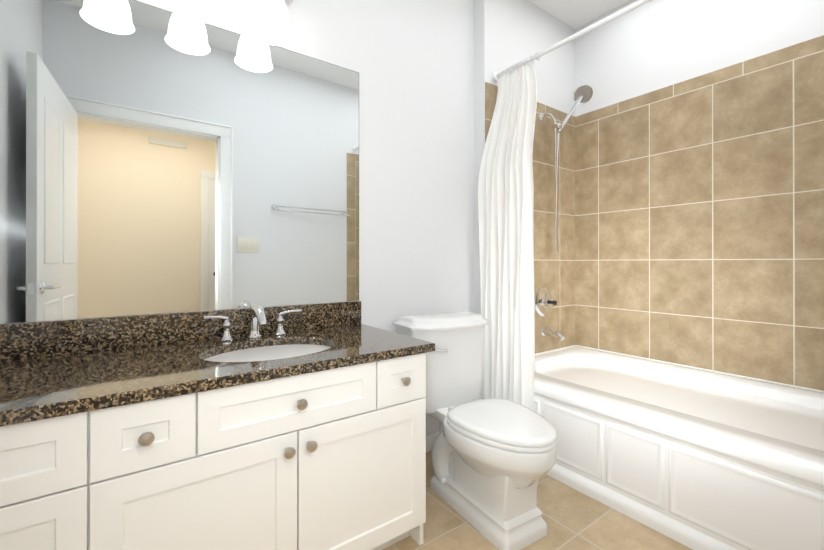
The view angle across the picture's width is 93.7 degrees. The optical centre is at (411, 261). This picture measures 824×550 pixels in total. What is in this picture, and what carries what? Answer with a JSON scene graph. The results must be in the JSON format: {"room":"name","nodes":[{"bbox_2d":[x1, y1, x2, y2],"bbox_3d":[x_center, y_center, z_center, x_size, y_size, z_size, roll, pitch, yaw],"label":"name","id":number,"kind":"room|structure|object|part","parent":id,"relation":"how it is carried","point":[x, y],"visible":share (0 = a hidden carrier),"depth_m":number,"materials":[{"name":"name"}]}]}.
{"room":"bathroom","nodes":[
{"label":"bathroom","id":0,"kind":"room"},
{"bbox_2d":[0,301,363,360],"bbox_3d":[-0.831,0.254,1.531,1.412,0.114,0.020,0,0,-36],"label":"backsplash","id":1,"kind":"structure","parent":0,"relation":"attached to","point":[46,338],"depth_m":1.39,"materials":[{"name":"brown stone"}]},
{"bbox_2d":[0,0,473,435],"bbox_3d":[-0.139,-0.343,2.121,3.471,2.850,0.126,0,0,-36],"label":"wall","id":2,"kind":"structure","parent":0,"point":[155,160],"depth_m":1.61,"materials":[{"name":"white paint"}]},
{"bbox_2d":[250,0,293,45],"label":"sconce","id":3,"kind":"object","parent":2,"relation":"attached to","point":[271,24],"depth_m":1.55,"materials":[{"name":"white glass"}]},
{"bbox_3d":[-0.563,-1.000,1.559,0.168,0.162,0.168,0,0,-36],"label":"lamp shade","id":4,"kind":"part","parent":3,"relation":"part of","materials":[{"name":"white glass"}]},
{"bbox_3d":[-0.563,-0.989,1.559,0.058,0.072,0.058,0,0,-36],"label":"bulb","id":5,"kind":"part","parent":3,"relation":"part of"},
{"bbox_3d":[-0.858,-1.209,1.512,0.780,0.100,0.029,0,0,-36],"label":"plate","id":6,"kind":"part","parent":3,"relation":"part of","materials":[{"name":"silver metal"}]},
{"bbox_2d":[426,432,439,451],"bbox_3d":[0.058,1.040,2.182,0.834,0.085,0.014,0,0,-36],"label":"baseboard","id":7,"kind":"structure","parent":2,"relation":"attached to","point":[430,439],"depth_m":2.21,"materials":[{"name":"white paint"}]},
{"bbox_2d":[474,0,574,313],"bbox_3d":[0.815,-0.342,2.687,0.982,2.850,0.090,0,0,-36],"label":"wall","id":8,"kind":"structure","parent":0,"point":[508,33],"depth_m":2.52,"materials":[{"name":"white paint"}]},
{"bbox_2d":[485,82,496,142],"bbox_3d":[0.488,-0.008,2.387,0.098,2.182,0.011,0,0,-36],"label":"wall tile","id":9,"kind":"structure","parent":8,"relation":"attached to","point":[490,95],"depth_m":2.37,"materials":[{"name":"brown tile"}]},
{"bbox_2d":[478,0,651,409],"bbox_3d":[0.942,-0.092,1.667,0.270,2.187,1.688,0,0,-36],"label":"shower curtain","id":10,"kind":"object","parent":8,"relation":"attached to","point":[505,211],"visible":1,"depth_m":2.13,"materials":[{"name":"white fabric"}]},
{"bbox_3d":[1.024,-1.159,1.729,0.025,0.024,1.687,0,0,-36],"label":"rod","id":11,"kind":"part","parent":10,"relation":"part of","materials":[{"name":"white metal"}]},
{"bbox_2d":[497,86,574,125],"bbox_3d":[0.881,-1.061,2.675,0.872,0.074,0.010,0,0,-36],"label":"wall tile","id":12,"kind":"structure","parent":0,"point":[556,114],"depth_m":2.78,"materials":[{"name":"brown tile"}]},
{"bbox_2d":[383,450,692,549],"bbox_3d":[0.388,1.121,1.391,3.471,0.080,1.922,0,0,-36],"label":"floor","id":13,"kind":"structure","parent":0,"point":[574,519],"depth_m":1.56,"materials":[{"name":"tile"}]},
{"bbox_2d":[0,349,434,549],"bbox_3d":[-0.666,0.710,1.281,1.386,0.740,0.616,0,0,-36],"label":"bathroom vanity","id":14,"kind":"object","parent":13,"relation":"on","point":[289,427],"depth_m":1.07,"materials":[{"name":"white paint"}]},
{"bbox_3d":[-0.661,0.428,0.960,0.214,0.168,0.020,0,0,-36],"label":"drawer","id":15,"kind":"part","parent":14,"relation":"part of","materials":[{"name":"white paint"}]},
{"bbox_3d":[-0.645,0.427,0.938,0.033,0.033,0.035,0,0,-36],"label":"knob","id":16,"kind":"part","parent":14,"relation":"part of","materials":[{"name":"silver metal"}]},
{"bbox_3d":[-0.551,0.752,1.039,0.486,0.471,0.020,0,0,-36],"label":"door","id":17,"kind":"part","parent":14,"relation":"part of","materials":[{"name":"white paint"}]},
{"bbox_2d":[0,325,434,420],"bbox_3d":[-0.660,0.325,1.299,1.416,0.030,0.596,0,0,-36],"label":"countertop","id":18,"kind":"structure","parent":14,"relation":"on","point":[69,380],"depth_m":1.13,"materials":[{"name":"brown stone"}]},
{"bbox_2d":[200,304,303,340],"bbox_3d":[-0.618,0.241,1.550,0.385,0.140,0.166,0,0,-36],"label":"faucet","id":19,"kind":"object","parent":18,"relation":"on","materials":[{"name":"silver metal"}]},
{"bbox_2d":[196,337,339,368],"bbox_3d":[-0.505,0.410,1.394,0.524,0.162,0.417,0,0,-36],"label":"sink","id":20,"kind":"object","parent":18,"relation":"in","point":[263,350],"depth_m":1.45,"materials":[{"name":"white ceramic"}]},
{"bbox_3d":[-0.350,0.428,1.186,0.545,0.168,0.020,0,0,-36],"label":"drawer","id":21,"kind":"part","parent":14,"relation":"part of","materials":[{"name":"white paint"}]},
{"bbox_3d":[-0.363,0.562,1.141,0.033,0.033,0.035,0,0,-36],"label":"knob","id":22,"kind":"part","parent":14,"relation":"part of","materials":[{"name":"silver metal"}]},
{"bbox_3d":[-0.334,0.428,1.163,0.033,0.033,0.035,0,0,-36],"label":"knob","id":23,"kind":"part","parent":14,"relation":"part of","materials":[{"name":"silver metal"}]},
{"bbox_3d":[-0.308,0.562,1.181,0.033,0.033,0.035,0,0,-36],"label":"knob","id":24,"kind":"part","parent":14,"relation":"part of","materials":[{"name":"silver metal"}]},
{"bbox_3d":[-0.152,0.753,1.329,0.492,0.471,0.020,0,0,-36],"label":"door","id":25,"kind":"part","parent":14,"relation":"part of","materials":[{"name":"white paint"}]},
{"bbox_3d":[-0.039,0.429,1.411,0.213,0.168,0.020,0,0,-36],"label":"drawer","id":26,"kind":"part","parent":14,"relation":"part of","materials":[{"name":"white paint"}]},
{"bbox_3d":[-0.023,0.428,1.389,0.033,0.033,0.035,0,0,-36],"label":"knob","id":27,"kind":"part","parent":14,"relation":"part of","materials":[{"name":"silver metal"}]},
{"bbox_2d":[392,311,556,549],"bbox_3d":[0.298,0.677,1.724,0.472,0.822,0.771,0,0,-31],"label":"toilet","id":28,"kind":"object","parent":13,"relation":"on","point":[493,461],"visible":0.98,"depth_m":1.60,"materials":[{"name":"white ceramic"}]},
{"bbox_3d":[0.170,0.293,1.940,0.472,0.053,0.270,0,0,-31],"label":"tank lid","id":29,"kind":"part","parent":28,"relation":"part of","materials":[{"name":"white ceramic"}]},
{"bbox_3d":[0.170,0.511,1.939,0.443,0.388,0.241,0,0,-31],"label":"tank","id":30,"kind":"part","parent":28,"relation":"part of","materials":[{"name":"white ceramic"}]},
{"bbox_3d":[0.129,0.406,1.768,0.072,0.023,0.029,0,0,-31],"label":"lever arm","id":31,"kind":"part","parent":28,"relation":"part of"},
{"bbox_3d":[0.367,0.785,1.610,0.372,0.193,0.494,0,0,-31],"label":"bowl","id":32,"kind":"part","parent":28,"relation":"part of","materials":[{"name":"white ceramic"}]},
{"bbox_3d":[0.379,0.677,1.590,0.370,0.020,0.453,0,0,-31],"label":"seat","id":33,"kind":"part","parent":28,"relation":"part of","materials":[{"name":"white plastic"}]},
{"bbox_3d":[0.380,0.652,1.589,0.366,0.026,0.454,0,0,-31],"label":"seat lid","id":34,"kind":"part","parent":28,"relation":"part of","materials":[{"name":"white plastic"}]},
{"bbox_2d":[533,345,823,549],"bbox_3d":[1.323,0.854,1.941,1.012,0.456,1.689,0,0,-36],"label":"bathtub","id":35,"kind":"object","parent":13,"relation":"on","point":[696,458],"visible":0.92,"depth_m":1.61,"materials":[{"name":"white ceramic"}]},
{"bbox_3d":[0.560,0.862,2.172,0.009,0.270,0.370,0,0,-36],"label":"panel","id":36,"kind":"part","parent":35,"relation":"part of","materials":[{"name":"white plastic"}]},
{"bbox_3d":[0.774,0.862,1.877,0.009,0.270,0.310,0,0,-36],"label":"panel","id":37,"kind":"part","parent":35,"relation":"part of","materials":[{"name":"white ceramic"}]},
{"bbox_3d":[0.943,0.861,1.644,0.009,0.270,0.235,0,0,-36],"label":"panel","id":38,"kind":"part","parent":35,"relation":"part of","materials":[{"name":"white ceramic"}]},
{"bbox_3d":[1.198,0.860,1.292,0.009,0.270,0.605,0,0,-36],"label":"panel","id":39,"kind":"part","parent":35,"relation":"part of","materials":[{"name":"white ceramic"}]},
{"bbox_2d":[532,112,574,353],"bbox_3d":[0.881,-0.196,2.673,0.872,1.656,0.010,0,0,-36],"label":"wall tile","id":40,"kind":"structure","parent":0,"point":[554,273],"depth_m":2.76,"materials":[{"name":"brown tile"}]},
{"bbox_2d":[535,287,556,315],"bbox_3d":[0.944,0.278,2.652,0.204,0.204,0.096,0,0,-36],"label":"shower valve","id":41,"kind":"object","parent":40,"relation":"attached to","point":[544,301],"visible":1,"depth_m":2.65,"materials":[{"name":"silver metal"}]},
{"bbox_3d":[0.959,0.278,2.632,0.032,0.032,0.046,0,0,-36],"label":"stem","id":42,"kind":"part","parent":41,"relation":"part of","materials":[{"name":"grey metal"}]},
{"bbox_2d":[541,326,564,340],"bbox_3d":[0.964,0.489,2.624,0.066,0.077,0.163,0,0,-36],"label":"tub spout","id":43,"kind":"object","parent":40,"relation":"attached to","point":[552,332],"visible":1,"depth_m":2.62,"materials":[{"name":"silver metal"}]},
{"bbox_2d":[539,84,592,253],"bbox_3d":[1.053,-0.637,2.653,0.344,1.166,0.225,0,0,-36],"label":"shower head","id":44,"kind":"object","parent":40,"relation":"attached to","point":[582,93],"visible":1,"depth_m":2.55},
{"bbox_3d":[0.927,-0.958,2.611,0.056,0.118,0.139,0,0,-36],"label":"arm","id":45,"kind":"part","parent":44,"relation":"part of"},
{"bbox_3d":[1.062,-0.991,2.594,0.266,0.303,0.038,0,0,-36],"label":"handle","id":46,"kind":"part","parent":44,"relation":"part of","materials":[{"name":"silver metal"}]},
{"bbox_2d":[528,0,630,29],"bbox_3d":[0.423,-1.820,1.350,3.471,0.100,2.040,0,0,-36],"label":"ceiling","id":47,"kind":"structure","parent":0,"point":[574,14],"depth_m":2.69,"materials":[{"name":"white paint"}]},
{"bbox_2d":[575,0,823,392],"bbox_3d":[1.806,-0.343,2.276,0.140,2.850,1.920,0,0,-36],"label":"wall","id":48,"kind":"structure","parent":0,"point":[651,46],"depth_m":2.39,"materials":[{"name":"white paint"}]},
{"bbox_2d":[575,50,823,390],"bbox_3d":[1.740,-0.197,2.240,0.010,1.656,1.700,0,0,-36],"label":"wall tile","id":49,"kind":"structure","parent":48,"relation":"attached to","point":[699,228],"depth_m":2.23,"materials":[{"name":"brown tile"}]},
{"bbox_2d":[575,35,823,126],"bbox_3d":[1.740,-1.062,2.242,0.010,0.074,1.700,0,0,-36],"label":"wall tile","id":50,"kind":"object","parent":48,"relation":"attached to","point":[800,50],"depth_m":2.23,"materials":[{"name":"brown tile"}]}
]}

